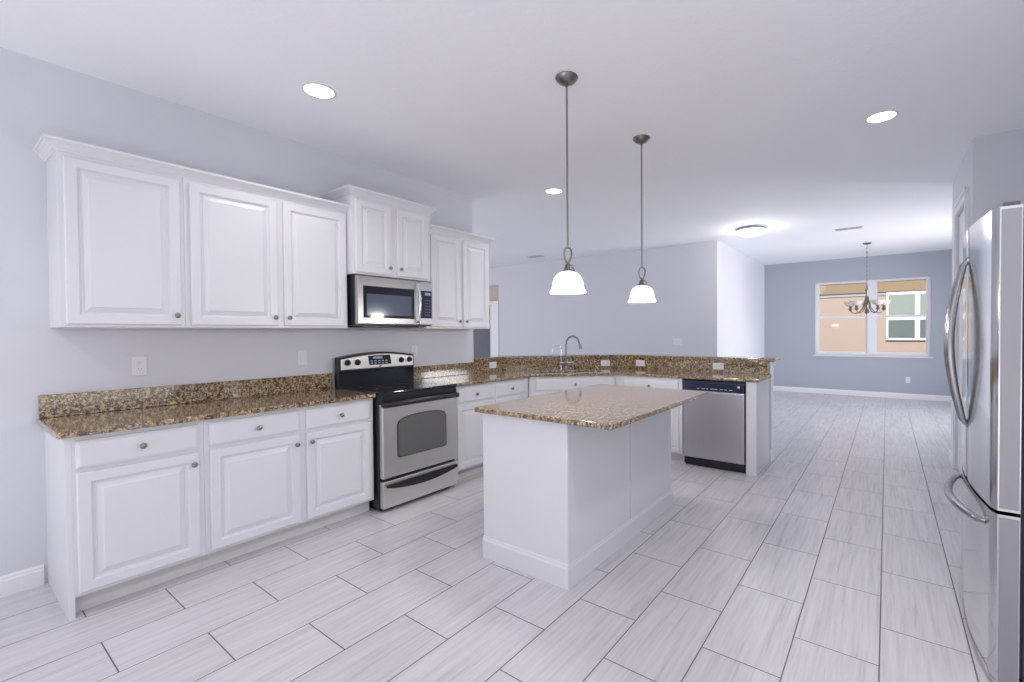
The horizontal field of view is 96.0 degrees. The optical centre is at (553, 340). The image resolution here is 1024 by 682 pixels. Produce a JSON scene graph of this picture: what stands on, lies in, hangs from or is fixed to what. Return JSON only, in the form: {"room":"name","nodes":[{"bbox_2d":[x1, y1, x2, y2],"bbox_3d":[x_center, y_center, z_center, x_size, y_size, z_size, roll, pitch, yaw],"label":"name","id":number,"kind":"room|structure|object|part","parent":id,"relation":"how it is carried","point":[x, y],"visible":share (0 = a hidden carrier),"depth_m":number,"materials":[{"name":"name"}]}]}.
{"room":"kitchen","nodes":[
{"label":"kitchen","id":0,"kind":"room"},
{"bbox_2d":[0,47,473,582],"bbox_3d":[-3.022,-0.092,2.338,0.120,2.879,7.043,0,1,36],"label":"wall","id":1,"kind":"structure","parent":0,"point":[37,96],"depth_m":2.73,"materials":[{"name":"grey paint"}]},
{"bbox_2d":[0,564,44,597],"bbox_3d":[-3.915,1.322,0.999,0.014,0.108,3.778,0,1,36],"label":"baseboard","id":2,"kind":"structure","parent":1,"relation":"attached to","point":[29,578],"depth_m":2.46,"materials":[{"name":"white paint"}]},
{"bbox_2d":[46,150,185,327],"bbox_3d":[-2.500,-0.531,2.647,0.358,0.920,0.524,0,1,36],"label":"upper cabinet","id":3,"kind":"object","parent":1,"relation":"attached to","point":[116,230],"visible":0.97,"depth_m":2.52,"materials":[{"name":"white paint"}]},
{"bbox_2d":[132,356,146,375],"bbox_3d":[-2.572,0.161,2.850,0.009,0.116,0.072,0,1,36],"label":"wall outlet","id":4,"kind":"object","parent":1,"relation":"attached to","point":[139,364],"visible":1,"depth_m":2.85,"materials":[{"name":"white plastic"}]},
{"bbox_2d":[136,360,142,364],"bbox_3d":[-2.570,0.141,2.848,0.003,0.029,0.031,0,1,36],"label":"receptacle","id":5,"kind":"object","parent":4,"relation":"attached to","point":[138,362],"depth_m":2.85,"materials":[{"name":"grey plastic"}]},
{"bbox_2d":[136,367,142,371],"bbox_3d":[-2.570,0.181,2.849,0.003,0.029,0.031,0,1,36],"label":"receptacle","id":6,"kind":"object","parent":4,"relation":"attached to","point":[138,369],"depth_m":2.85,"materials":[{"name":"grey plastic"}]},
{"bbox_2d":[38,373,332,418],"bbox_3d":[-2.333,0.352,3.170,0.020,0.126,1.638,0,1,36],"label":"backsplash","id":7,"kind":"structure","parent":1,"relation":"attached to","point":[55,405],"depth_m":2.96,"materials":[{"name":"brown stone"}]},
{"bbox_2d":[183,178,347,328],"bbox_3d":[-2.042,-0.544,3.279,0.358,0.920,1.035,0,1,36],"label":"upper cabinet","id":8,"kind":"object","parent":1,"relation":"attached to","point":[252,260],"visible":0.97,"depth_m":3.11,"materials":[{"name":"white paint"}]},
{"bbox_2d":[32,133,349,212],"bbox_3d":[-2.213,-1.014,3.039,0.358,0.054,1.611,0,1,36],"label":"crown molding","id":9,"kind":"structure","parent":8,"relation":"attached to","point":[46,145],"depth_m":2.69,"materials":[{"name":"white paint"}]},
{"bbox_3d":[-2.072,-0.530,3.000,0.020,0.868,0.494,0,1,36],"label":"door","id":10,"kind":"part","parent":8,"relation":"part of","materials":[{"name":"white paint"}]},
{"bbox_3d":[-1.769,-0.539,3.419,0.020,0.868,0.462,0,1,36],"label":"door","id":11,"kind":"part","parent":8,"relation":"part of","materials":[{"name":"white paint"}]},
{"bbox_2d":[297,350,306,364],"bbox_3d":[-1.997,0.139,3.643,0.010,0.116,0.072,0,1,36],"label":"light switch","id":12,"kind":"object","parent":1,"relation":"attached to","point":[301,354],"visible":1,"depth_m":3.64,"materials":[{"name":"white plastic"}]},
{"bbox_2d":[332,194,430,281],"bbox_3d":[-1.488,-0.840,3.984,0.428,0.624,0.762,0,1,36],"label":"upper cabinet","id":13,"kind":"object","parent":1,"relation":"attached to","point":[383,239],"visible":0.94,"depth_m":3.81,"materials":[{"name":"white paint"}]},
{"bbox_3d":[-1.460,-0.826,3.725,0.020,0.572,0.319,0,1,36],"label":"door","id":14,"kind":"part","parent":13,"relation":"part of","materials":[{"name":"white paint"}]},
{"bbox_2d":[320,184,437,213],"bbox_3d":[-1.490,-1.169,3.978,0.427,0.054,0.862,0,1,36],"label":"crown molding","id":15,"kind":"structure","parent":13,"relation":"attached to","point":[348,189],"depth_m":3.73,"materials":[{"name":"white paint"}]},
{"bbox_2d":[347,274,432,327],"bbox_3d":[-1.460,-0.316,3.982,0.476,0.416,0.746,0,1,36],"label":"microwave","id":16,"kind":"object","parent":13,"relation":"attached to","point":[372,301],"visible":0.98,"depth_m":3.80,"materials":[{"name":"silver metal"}]},
{"bbox_3d":[-1.367,-0.321,3.822,0.016,0.382,0.580,0,1,36],"label":"door","id":17,"kind":"part","parent":16,"relation":"part of","materials":[{"name":"silver metal"}]},
{"bbox_3d":[-1.184,-0.328,4.015,0.067,0.362,0.024,0,1,36],"label":"handle","id":18,"kind":"part","parent":16,"relation":"part of","materials":[{"name":"silver metal"}]},
{"bbox_3d":[-1.239,-0.833,4.031,0.020,0.572,0.325,0,1,36],"label":"door","id":19,"kind":"part","parent":13,"relation":"part of","materials":[{"name":"white paint"}]},
{"bbox_2d":[411,345,417,356],"bbox_3d":[-1.370,0.111,4.509,0.009,0.116,0.072,0,1,36],"label":"wall outlet","id":20,"kind":"object","parent":1,"relation":"attached to","point":[414,350],"visible":0.86,"depth_m":4.51,"materials":[{"name":"white plastic"}]},
{"bbox_2d":[414,362,474,379],"bbox_3d":[-1.147,0.317,4.807,0.020,0.126,0.855,0,1,36],"label":"backsplash","id":21,"kind":"structure","parent":1,"relation":"attached to","point":[431,371],"depth_m":4.79,"materials":[{"name":"brown stone"}]},
{"bbox_2d":[406,231,489,328],"bbox_3d":[-1.044,-0.574,4.656,0.358,0.920,0.836,0,1,36],"label":"upper cabinet","id":22,"kind":"object","parent":1,"relation":"attached to","point":[459,267],"visible":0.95,"depth_m":4.54,"materials":[{"name":"white paint"}]},
{"bbox_3d":[-1.041,-0.560,4.423,0.020,0.868,0.366,0,1,36],"label":"door","id":23,"kind":"part","parent":22,"relation":"part of","materials":[{"name":"white paint"}]},
{"bbox_2d":[430,224,494,243],"bbox_3d":[-1.032,-1.049,4.669,0.358,0.054,0.885,0,1,36],"label":"crown molding","id":24,"kind":"structure","parent":22,"relation":"attached to","point":[434,228],"depth_m":4.54,"materials":[{"name":"white paint"}]},
{"bbox_3d":[-0.807,-0.567,4.746,0.020,0.868,0.356,0,1,36],"label":"door","id":25,"kind":"part","parent":22,"relation":"part of","materials":[{"name":"white paint"}]},
{"bbox_2d":[473,305,490,356],"bbox_3d":[-1.947,-0.273,13.077,5.500,2.879,0.100,0,1,36],"label":"wall","id":26,"kind":"structure","parent":0,"point":[481,337],"depth_m":13.11,"materials":[{"name":"grey paint"}]},
{"bbox_2d":[489,286,498,300],"bbox_3d":[-1.705,-1.084,10.988,1.237,0.364,0.050,0,1,36],"label":"wall","id":27,"kind":"structure","parent":0,"point":[493,290],"depth_m":10.74,"materials":[{"name":"beige paint"}]},
{"bbox_2d":[0,391,992,681],"bbox_3d":[-1.052,1.316,5.885,15.400,0.080,15.050,0,1,36],"label":"floor","id":28,"kind":"structure","parent":0,"point":[839,560],"depth_m":2.36,"materials":[{"name":"tile"}]},
{"bbox_2d":[44,420,205,620],"bbox_3d":[-2.386,0.898,2.573,0.642,0.883,0.549,0,1,36],"label":"base cabinet","id":29,"kind":"object","parent":28,"relation":"on","point":[125,510],"visible":0.9,"depth_m":2.37,"materials":[{"name":"white paint"}]},
{"bbox_3d":[-2.560,0.903,2.374,0.593,0.883,0.024,0,1,36],"label":"panel","id":30,"kind":"part","parent":29,"relation":"part of","materials":[{"name":"white paint"}]},
{"bbox_3d":[-2.158,0.551,2.406,0.019,0.136,0.487,0,1,36],"label":"drawer","id":31,"kind":"part","parent":29,"relation":"part of","materials":[{"name":"white paint"}]},
{"bbox_3d":[-2.155,0.931,2.412,0.020,0.584,0.487,0,1,36],"label":"door","id":32,"kind":"part","parent":29,"relation":"part of","materials":[{"name":"white paint"}]},
{"bbox_3d":[-2.139,0.551,2.392,0.032,0.031,0.031,0,1,36],"label":"knob","id":33,"kind":"part","parent":29,"relation":"part of","materials":[{"name":"silver metal"}]},
{"bbox_2d":[202,398,373,568],"bbox_3d":[-1.909,0.884,3.227,0.638,0.883,1.069,0,1,36],"label":"base cabinet","id":34,"kind":"object","parent":28,"relation":"on","point":[271,477],"visible":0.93,"depth_m":2.96,"materials":[{"name":"white paint"}]},
{"bbox_2d":[36,388,375,438],"bbox_3d":[-2.085,0.432,2.987,0.635,0.030,1.651,0,1,36],"label":"countertop","id":35,"kind":"structure","parent":34,"relation":"on","point":[70,426],"depth_m":2.69,"materials":[{"name":"brown stone"}]},
{"bbox_3d":[-1.838,0.541,2.848,0.019,0.136,0.503,0,1,36],"label":"drawer","id":36,"kind":"part","parent":34,"relation":"part of","materials":[{"name":"white paint"}]},
{"bbox_3d":[-1.835,0.921,2.854,0.020,0.584,0.503,0,1,36],"label":"door","id":37,"kind":"part","parent":34,"relation":"part of","materials":[{"name":"white paint"}]},
{"bbox_3d":[-1.526,0.532,3.278,0.019,0.136,0.477,0,1,36],"label":"drawer","id":38,"kind":"part","parent":34,"relation":"part of","materials":[{"name":"white paint"}]},
{"bbox_3d":[-1.523,0.912,3.284,0.020,0.584,0.477,0,1,36],"label":"door","id":39,"kind":"part","parent":34,"relation":"part of","materials":[{"name":"white paint"}]},
{"bbox_2d":[335,352,459,510],"bbox_3d":[-1.321,0.708,3.942,0.710,1.204,0.759,0,1,36],"label":"range","id":40,"kind":"object","parent":28,"relation":"on","point":[415,444],"visible":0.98,"depth_m":3.77,"materials":[{"name":"silver metal"}]},
{"bbox_3d":[-1.561,0.183,4.102,0.014,0.125,0.716,0,1,36],"label":"control panel","id":41,"kind":"part","parent":40,"relation":"part of","materials":[{"name":"silver metal"}]},
{"bbox_2d":[338,380,456,395],"bbox_3d":[-1.326,0.400,3.936,0.616,0.021,0.754,0,1,36],"label":"cooktop","id":42,"kind":"object","parent":40,"relation":"in","point":[380,387],"depth_m":3.86,"materials":[{"name":"black glass"}]},
{"bbox_3d":[-1.096,0.444,3.771,0.033,0.061,0.744,0,1,36],"label":"rail","id":43,"kind":"part","parent":40,"relation":"part of","materials":[{"name":"metal"}]},
{"bbox_3d":[-1.088,0.766,3.772,0.043,0.566,0.744,0,1,36],"label":"oven door","id":44,"kind":"part","parent":40,"relation":"part of","materials":[{"name":"silver metal"}]},
{"bbox_3d":[-1.085,1.174,3.779,0.043,0.206,0.744,0,1,36],"label":"drawer","id":45,"kind":"part","parent":40,"relation":"part of","materials":[{"name":"silver metal"}]},
{"bbox_3d":[-1.059,0.486,3.747,0.059,0.048,0.759,0,1,36],"label":"oven handle","id":46,"kind":"part","parent":40,"relation":"part of","materials":[{"name":"silver metal"}]},
{"bbox_3d":[-1.059,1.128,3.763,0.019,0.064,0.700,0,1,36],"label":"drawer handle","id":47,"kind":"part","parent":40,"relation":"part of","materials":[{"name":"black ceramic"}]},
{"bbox_2d":[454,377,527,478],"bbox_3d":[-0.818,0.852,4.733,0.638,0.883,1.100,0,1,36],"label":"base cabinet","id":48,"kind":"object","parent":28,"relation":"on","point":[469,422],"visible":0.4,"depth_m":4.35,"materials":[{"name":"white paint"}]},
{"bbox_3d":[-0.745,0.509,4.357,0.019,0.136,0.470,0,1,36],"label":"drawer","id":49,"kind":"part","parent":48,"relation":"part of","materials":[{"name":"white paint"}]},
{"bbox_3d":[-0.742,0.889,4.363,0.020,0.584,0.470,0,1,36],"label":"door","id":50,"kind":"part","parent":48,"relation":"part of","materials":[{"name":"white paint"}]},
{"bbox_3d":[-0.446,0.500,4.769,0.019,0.136,0.472,0,1,36],"label":"drawer","id":51,"kind":"part","parent":48,"relation":"part of","materials":[{"name":"white paint"}]},
{"bbox_3d":[-0.443,0.880,4.775,0.020,0.584,0.472,0,1,36],"label":"door","id":52,"kind":"part","parent":48,"relation":"part of","materials":[{"name":"white paint"}]},
{"bbox_2d":[415,368,771,386],"bbox_3d":[0.403,0.381,4.982,3.666,0.030,1.606,0,1,-3],"label":"countertop","id":53,"kind":"structure","parent":48,"relation":"on","point":[484,377],"depth_m":4.89,"materials":[{"name":"brown stone"}]},
{"bbox_2d":[552,345,562,369],"bbox_3d":[0.041,0.206,5.580,0.131,0.306,0.051,0,1,1],"label":"filter faucet","id":54,"kind":"object","parent":53,"relation":"on","point":[554,345],"visible":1,"depth_m":5.57,"materials":[{"name":"silver metal"}]},
{"bbox_2d":[560,335,581,369],"bbox_3d":[0.203,0.151,5.506,0.276,0.416,0.060,0,1,18],"label":"kitchen faucet","id":55,"kind":"object","parent":53,"relation":"on","point":[567,339],"visible":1,"depth_m":5.51,"materials":[{"name":"silver metal"}]},
{"bbox_3d":[0.225,0.101,5.498,0.194,0.316,0.023,0,1,18],"label":"spout","id":56,"kind":"part","parent":55,"relation":"part of","materials":[{"name":"silver metal"}]},
{"bbox_2d":[528,375,614,396],"bbox_3d":[0.163,0.834,5.383,1.800,0.883,0.658,-1,1,-9],"label":"base cabinet","id":57,"kind":"object","parent":28,"relation":"on","point":[537,385],"visible":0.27,"depth_m":5.07,"materials":[{"name":"white paint"}]},
{"bbox_2d":[482,409,672,589],"bbox_3d":[0.227,0.869,3.217,0.679,0.883,1.468,0,1,36],"label":"kitchen island","id":58,"kind":"object","parent":28,"relation":"on","point":[560,500],"visible":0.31,"depth_m":2.66,"materials":[{"name":"white paint"}]},
{"bbox_3d":[0.250,1.246,3.208,0.630,0.128,1.468,0,1,36],"label":"baseboard","id":59,"kind":"part","parent":58,"relation":"part of","materials":[{"name":"white paint"}]},
{"bbox_2d":[474,384,708,429],"bbox_3d":[0.341,0.412,3.127,0.950,0.030,1.512,0,1,36],"label":"island countertop","id":60,"kind":"structure","parent":58,"relation":"on","point":[600,406],"depth_m":2.85,"materials":[{"name":"brown stone"}]},
{"bbox_3d":[0.493,0.820,3.023,0.006,0.783,1.441,0,1,36],"label":"panel","id":61,"kind":"part","parent":58,"relation":"part of","materials":[{"name":"white paint"}]},
{"bbox_2d":[615,375,684,462],"bbox_3d":[1.161,0.831,5.166,0.775,0.883,0.622,0,1,36],"label":"base cabinet","id":62,"kind":"object","parent":28,"relation":"on","point":[640,381],"visible":0.29,"depth_m":4.79,"materials":[{"name":"white paint"}]},
{"bbox_3d":[1.026,0.487,4.922,0.630,0.136,0.019,0,1,36],"label":"drawer","id":63,"kind":"part","parent":62,"relation":"part of","materials":[{"name":"white paint"}]},
{"bbox_3d":[1.166,0.868,4.828,0.305,0.584,0.020,0,1,36],"label":"door","id":64,"kind":"part","parent":62,"relation":"part of","materials":[{"name":"white paint"}]},
{"bbox_2d":[683,379,745,472],"bbox_3d":[1.732,0.837,4.760,0.598,0.875,0.608,0,1,36],"label":"dishwasher","id":65,"kind":"object","parent":28,"relation":"on","point":[714,424],"visible":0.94,"depth_m":4.50,"materials":[{"name":"silver metal"}]},
{"bbox_3d":[1.567,0.457,4.529,0.594,0.100,0.050,0,1,36],"label":"control panel","id":66,"kind":"part","parent":65,"relation":"part of","materials":[{"name":"black plastic"}]},
{"bbox_2d":[746,379,768,475],"bbox_3d":[2.030,0.834,4.565,0.093,0.883,0.588,0,1,36],"label":"end panel","id":67,"kind":"object","parent":28,"relation":"on","point":[757,394],"visible":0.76,"depth_m":4.35,"materials":[{"name":"white paint"}]},
{"bbox_2d":[944,200,1023,681],"bbox_3d":[2.209,0.396,1.902,0.911,1.842,0.907,0,1,36],"label":"refrigerator","id":68,"kind":"object","parent":28,"relation":"on","point":[990,410],"visible":1,"depth_m":1.76,"materials":[{"name":"grey metal"}]},
{"bbox_3d":[1.890,0.009,2.155,0.034,0.780,0.098,-1,1,-31],"label":"handle","id":69,"kind":"part","parent":68,"relation":"part of","materials":[{"name":"grey metal"}]},
{"bbox_3d":[1.862,0.010,2.117,0.098,0.780,0.034,0,1,13],"label":"handle","id":70,"kind":"part","parent":68,"relation":"part of","materials":[{"name":"grey metal"}]},
{"bbox_3d":[1.891,0.721,2.141,0.109,0.036,0.725,0,1,36],"label":"handle","id":71,"kind":"part","parent":68,"relation":"part of","materials":[{"name":"grey metal"}]},
{"bbox_3d":[2.079,0.061,2.271,0.103,1.142,0.450,0,1,36],"label":"fridge door","id":72,"kind":"part","parent":68,"relation":"part of","materials":[{"name":"silver metal"}]},
{"bbox_3d":[1.952,0.976,2.102,0.103,0.652,0.906,0,1,36],"label":"freezer drawer","id":73,"kind":"part","parent":68,"relation":"part of","materials":[{"name":"silver metal"}]},
{"bbox_3d":[1.812,0.069,1.902,0.103,1.142,0.450,0,1,36],"label":"fridge door","id":74,"kind":"part","parent":68,"relation":"part of","materials":[{"name":"silver metal"}]},
{"bbox_3d":[1.703,0.984,1.722,0.055,0.632,0.001,0,1,36],"label":"edge trim","id":75,"kind":"part","parent":68,"relation":"part of","materials":[{"name":"grey metal"}]},
{"bbox_3d":[1.697,0.073,1.707,0.055,1.122,0.001,0,1,36],"label":"edge trim","id":76,"kind":"part","parent":68,"relation":"part of","materials":[{"name":"grey metal"}]},
{"bbox_2d":[0,0,1023,267],"bbox_3d":[-1.073,-1.662,5.837,15.400,0.120,15.050,0,1,36],"label":"ceiling","id":77,"kind":"structure","parent":0,"point":[752,112],"depth_m":2.91,"materials":[{"name":"white paint"}]},
{"bbox_2d":[301,82,336,99],"bbox_3d":[-1.463,-1.549,2.860,0.204,0.006,0.204,0,1,36],"label":"recessed light","id":78,"kind":"object","parent":77,"relation":"in","point":[316,90],"visible":1,"depth_m":2.85,"materials":[{"name":"white plastic"}]},
{"bbox_2d":[527,255,544,257],"bbox_3d":[-0.362,-1.656,9.120,0.360,0.009,0.200,0,1,36],"label":"ceiling vent","id":79,"kind":"object","parent":77,"relation":"in","point":[535,256],"visible":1,"depth_m":9.09,"materials":[{"name":"white metal"}]},
{"bbox_2d":[545,188,562,193],"bbox_3d":[-0.002,-1.593,4.920,0.204,0.006,0.204,0,1,36],"label":"recessed light","id":80,"kind":"object","parent":77,"relation":"in","point":[551,190],"visible":1,"depth_m":4.92,"materials":[{"name":"white plastic"}]},
{"bbox_2d":[550,71,585,293],"bbox_3d":[0.079,-0.922,2.737,0.220,1.277,0.220,0,1,36],"label":"pendant lamp","id":81,"kind":"object","parent":77,"relation":"hanging from","point":[567,281],"visible":1,"depth_m":2.70,"materials":[{"name":"white glass"}]},
{"bbox_3d":[0.078,-1.029,2.735,0.011,0.962,0.010,0,1,36],"label":"rod","id":82,"kind":"part","parent":81,"relation":"part of","materials":[{"name":"silver metal"}]},
{"bbox_3d":[0.083,-0.347,2.746,0.220,0.127,0.220,0,1,36],"label":"lamp shade","id":83,"kind":"part","parent":81,"relation":"part of","materials":[{"name":"white glass"}]},
{"bbox_2d":[628,134,655,302],"bbox_3d":[0.688,-0.940,3.598,0.220,1.277,0.220,0,1,36],"label":"pendant lamp","id":84,"kind":"object","parent":77,"relation":"hanging from","point":[642,293],"visible":1,"depth_m":3.56,"materials":[{"name":"white glass"}]},
{"bbox_3d":[0.687,-1.047,3.597,0.011,0.962,0.010,0,1,36],"label":"rod","id":85,"kind":"part","parent":84,"relation":"part of","materials":[{"name":"silver metal"}]},
{"bbox_3d":[0.692,-0.365,3.608,0.220,0.127,0.220,0,1,36],"label":"lamp shade","id":86,"kind":"part","parent":84,"relation":"part of","materials":[{"name":"white glass"}]},
{"bbox_2d":[736,226,765,236],"bbox_3d":[2.896,-1.586,6.748,0.410,0.118,0.410,0,1,36],"label":"flush ceiling light","id":87,"kind":"object","parent":77,"relation":"attached to","point":[749,231],"visible":1,"depth_m":6.62,"materials":[{"name":"white glass"}]},
{"bbox_2d":[834,226,862,230],"bbox_3d":[4.377,-1.653,6.822,0.360,0.009,0.160,0,1,36],"label":"ceiling vent","id":88,"kind":"object","parent":77,"relation":"in","point":[857,227],"visible":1,"depth_m":6.80,"materials":[{"name":"white metal"}]},
{"bbox_2d":[844,242,890,314],"bbox_3d":[5.445,-1.059,7.996,0.693,1.250,0.674,0,1,36],"label":"chandelier","id":89,"kind":"object","parent":77,"relation":"hanging from","point":[866,303],"visible":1,"depth_m":7.95,"materials":[{"name":"silver metal"}]},
{"bbox_3d":[5.281,-0.637,8.184,0.208,0.082,0.208,0,1,36],"label":"lamp shade","id":90,"kind":"part","parent":89,"relation":"part of","materials":[{"name":"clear glass"}]},
{"bbox_3d":[5.198,-0.631,7.896,0.208,0.082,0.208,0,1,36],"label":"lamp shade","id":91,"kind":"part","parent":89,"relation":"part of","materials":[{"name":"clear glass"}]},
{"bbox_3d":[5.352,-0.609,8.108,0.067,0.294,0.275,-1,1,-43],"label":"arm","id":92,"kind":"part","parent":89,"relation":"part of","materials":[{"name":"silver metal"}]},
{"bbox_3d":[5.297,-0.606,7.933,0.276,0.294,0.067,-1,1,-20],"label":"arm","id":93,"kind":"part","parent":89,"relation":"part of","materials":[{"name":"silver metal"}]},
{"bbox_3d":[5.433,-1.298,7.973,0.019,0.735,0.019,-1,1,-9],"label":"chain","id":94,"kind":"part","parent":89,"relation":"part of","materials":[{"name":"silver metal"}]},
{"bbox_3d":[5.451,-0.606,7.833,0.067,0.294,0.275,0,1,2],"label":"arm","id":95,"kind":"part","parent":89,"relation":"part of","materials":[{"name":"silver metal"}]},
{"bbox_3d":[5.587,-0.609,7.953,0.275,0.294,0.067,0,1,22],"label":"arm","id":96,"kind":"part","parent":89,"relation":"part of","materials":[{"name":"silver metal"}]},
{"bbox_3d":[5.447,-0.630,7.729,0.208,0.082,0.208,0,1,36],"label":"lamp shade","id":97,"kind":"part","parent":89,"relation":"part of","materials":[{"name":"white glass"}]},
{"bbox_3d":[5.683,-0.635,7.914,0.208,0.082,0.208,0,1,36],"label":"lamp shade","id":98,"kind":"part","parent":89,"relation":"part of","materials":[{"name":"white glass"}]},
{"bbox_2d":[864,110,898,123],"bbox_3d":[2.324,-1.583,3.259,0.204,0.006,0.204,0,1,36],"label":"recessed light","id":99,"kind":"object","parent":77,"relation":"in","point":[882,116],"visible":1,"depth_m":3.25,"materials":[{"name":"white plastic"}]},
{"bbox_2d":[489,241,708,355],"bbox_3d":[-1.226,-0.238,10.604,9.570,2.879,0.140,0,1,36],"label":"wall","id":100,"kind":"structure","parent":0,"point":[533,320],"depth_m":8.81,"materials":[{"name":"grey paint"}]},
{"bbox_2d":[489,301,498,355],"bbox_3d":[-1.722,0.149,10.972,1.237,2.100,0.180,0,1,36],"label":"trim","id":101,"kind":"structure","parent":100,"relation":"attached to","point":[494,305],"depth_m":10.60,"materials":[{"name":"white paint"}]},
{"bbox_2d":[673,338,682,344],"bbox_3d":[2.172,0.028,8.055,0.164,0.116,0.010,0,1,36],"label":"light switch","id":102,"kind":"object","parent":100,"relation":"attached to","point":[676,341],"visible":1,"depth_m":8.05,"materials":[{"name":"white plastic"}]},
{"bbox_2d":[528,357,771,451],"bbox_3d":[0.708,0.746,5.465,3.330,1.049,0.985,0,1,7],"label":"wall","id":103,"kind":"structure","parent":0,"point":[592,357],"depth_m":4.78,"materials":[{"name":"grey paint"}]},
{"bbox_2d":[474,357,768,373],"bbox_3d":[0.718,0.290,5.383,3.159,0.134,0.867,0,1,7],"label":"backsplash","id":104,"kind":"structure","parent":103,"relation":"attached to","point":[730,366],"depth_m":5.48,"materials":[{"name":"brown stone"}]},
{"bbox_2d":[489,362,495,368],"bbox_3d":[-0.715,0.294,5.378,0.009,0.072,0.116,0,1,36],"label":"wall outlet","id":105,"kind":"object","parent":104,"relation":"attached to","point":[491,364],"visible":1,"depth_m":5.37,"materials":[{"name":"white plastic"}]},
{"bbox_2d":[601,360,609,365],"bbox_3d":[0.645,0.290,5.764,0.116,0.072,0.009,-1,1,-9],"label":"wall outlet","id":106,"kind":"object","parent":104,"relation":"attached to","point":[603,362],"visible":1,"depth_m":5.76,"materials":[{"name":"white plastic"}]},
{"bbox_2d":[636,360,644,365],"bbox_3d":[1.051,0.282,5.598,0.116,0.072,0.009,0,1,36],"label":"wall outlet","id":107,"kind":"object","parent":104,"relation":"attached to","point":[638,362],"visible":1,"depth_m":5.59,"materials":[{"name":"white plastic"}]},
{"bbox_2d":[713,363,723,369],"bbox_3d":[1.806,0.287,5.051,0.116,0.072,0.009,0,1,36],"label":"wall outlet","id":108,"kind":"object","parent":104,"relation":"attached to","point":[720,366],"visible":1,"depth_m":5.05,"materials":[{"name":"white plastic"}]},
{"bbox_2d":[473,354,780,361],"bbox_3d":[0.718,0.204,5.508,3.554,0.032,1.159,0,1,8],"label":"bar","id":109,"kind":"object","parent":103,"relation":"on","point":[494,357],"visible":0.87,"depth_m":5.47,"materials":[{"name":"brown stone"}]},
{"bbox_2d":[769,449,773,461],"bbox_3d":[0.726,1.216,5.490,3.359,0.108,0.979,0,1,8],"label":"baseboard","id":110,"kind":"structure","parent":103,"relation":"attached to","point":[771,453],"depth_m":4.80,"materials":[{"name":"white paint"}]},
{"bbox_2d":[770,362,774,448],"bbox_3d":[2.288,0.682,4.816,0.030,0.916,0.116,0,1,36],"label":"trim","id":111,"kind":"structure","parent":103,"relation":"attached to","point":[772,364],"depth_m":4.78,"materials":[{"name":"white paint"}]},
{"bbox_2d":[709,240,764,356],"bbox_3d":[3.782,-0.253,9.241,0.140,2.879,3.810,0,1,36],"label":"wall","id":112,"kind":"structure","parent":0,"point":[736,280],"depth_m":8.56,"materials":[{"name":"grey paint"}]},
{"bbox_2d":[764,249,951,395],"bbox_3d":[7.132,-0.274,9.067,5.490,2.879,0.160,0,1,36],"label":"wall","id":113,"kind":"structure","parent":0,"point":[789,291],"depth_m":9.72,"materials":[{"name":"grey paint"}]},
{"bbox_2d":[773,386,950,401],"bbox_3d":[7.027,1.113,9.066,5.330,0.108,0.014,0,1,36],"label":"baseboard","id":114,"kind":"structure","parent":113,"relation":"attached to","point":[775,388],"depth_m":9.48,"materials":[{"name":"white paint"}]},
{"bbox_2d":[813,276,932,357],"bbox_3d":[6.500,-0.444,9.463,2.020,1.585,0.135,0,1,36],"label":"window","id":115,"kind":"structure","parent":113,"relation":"in","point":[871,318],"depth_m":9.43,"materials":[{"name":"white paint"}]},
{"bbox_3d":[6.485,0.337,9.447,2.020,0.025,0.065,0,1,36],"label":"sill","id":116,"kind":"part","parent":115,"relation":"part of","materials":[{"name":"white paint"}]},
{"bbox_2d":[951,128,1023,468],"bbox_3d":[4.801,-0.166,3.434,2.655,2.879,1.400,0,1,36],"label":"wall","id":117,"kind":"structure","parent":0,"point":[992,166],"depth_m":3.58,"materials":[{"name":"grey paint"}]},
{"bbox_2d":[949,450,951,462],"bbox_3d":[3.992,1.216,4.042,0.669,0.108,1.414,0,1,36],"label":"baseboard","id":118,"kind":"structure","parent":117,"relation":"attached to","point":[950,451],"depth_m":4.70,"materials":[{"name":"white paint"}]},
{"bbox_2d":[951,186,968,468],"bbox_3d":[3.696,-0.006,4.195,0.026,2.550,0.910,0,1,36],"label":"trim","id":119,"kind":"structure","parent":117,"relation":"attached to","point":[963,199],"depth_m":4.47,"materials":[{"name":"white paint"}]},
{"bbox_2d":[958,210,963,473],"bbox_3d":[3.731,0.035,4.171,0.051,2.450,0.730,0,1,36],"label":"door","id":120,"kind":"structure","parent":117,"relation":"in","point":[961,218],"depth_m":4.34,"materials":[{"name":"white paint"}]},
{"label":"outside","id":121,"kind":"structure","parent":0,"visible":0},
{"bbox_3d":[15.166,1.166,20.939,60.000,0.100,28.340,0,1,36],"label":"ground","id":122,"kind":"structure","parent":121,"visible":0},
{"bbox_2d":[819,279,925,352],"bbox_3d":[8.575,-0.239,11.833,12.800,3.100,0.370,0,1,36],"label":"house","id":123,"kind":"structure","parent":122,"relation":"on","point":[907,297],"depth_m":11.80,"materials":[{"name":"beige paint"}]},
{"bbox_3d":[8.710,-0.875,11.513,0.530,0.540,0.006,0,1,36],"label":"pane","id":124,"kind":"part","parent":123,"relation":"part of","materials":[{"name":"grey"}]},
{"bbox_3d":[8.714,-0.281,11.523,0.530,0.450,0.006,0,1,36],"label":"pane","id":125,"kind":"part","parent":123,"relation":"part of","materials":[{"name":"grey"}]},
{"bbox_3d":[9.224,-0.873,11.141,0.540,0.540,0.006,0,1,36],"label":"pane","id":126,"kind":"part","parent":123,"relation":"part of","materials":[{"name":"grey"}]},
{"bbox_3d":[9.229,-0.278,11.150,0.540,0.450,0.006,0,1,36],"label":"pane","id":127,"kind":"part","parent":123,"relation":"part of","materials":[{"name":"grey"}]}
]}

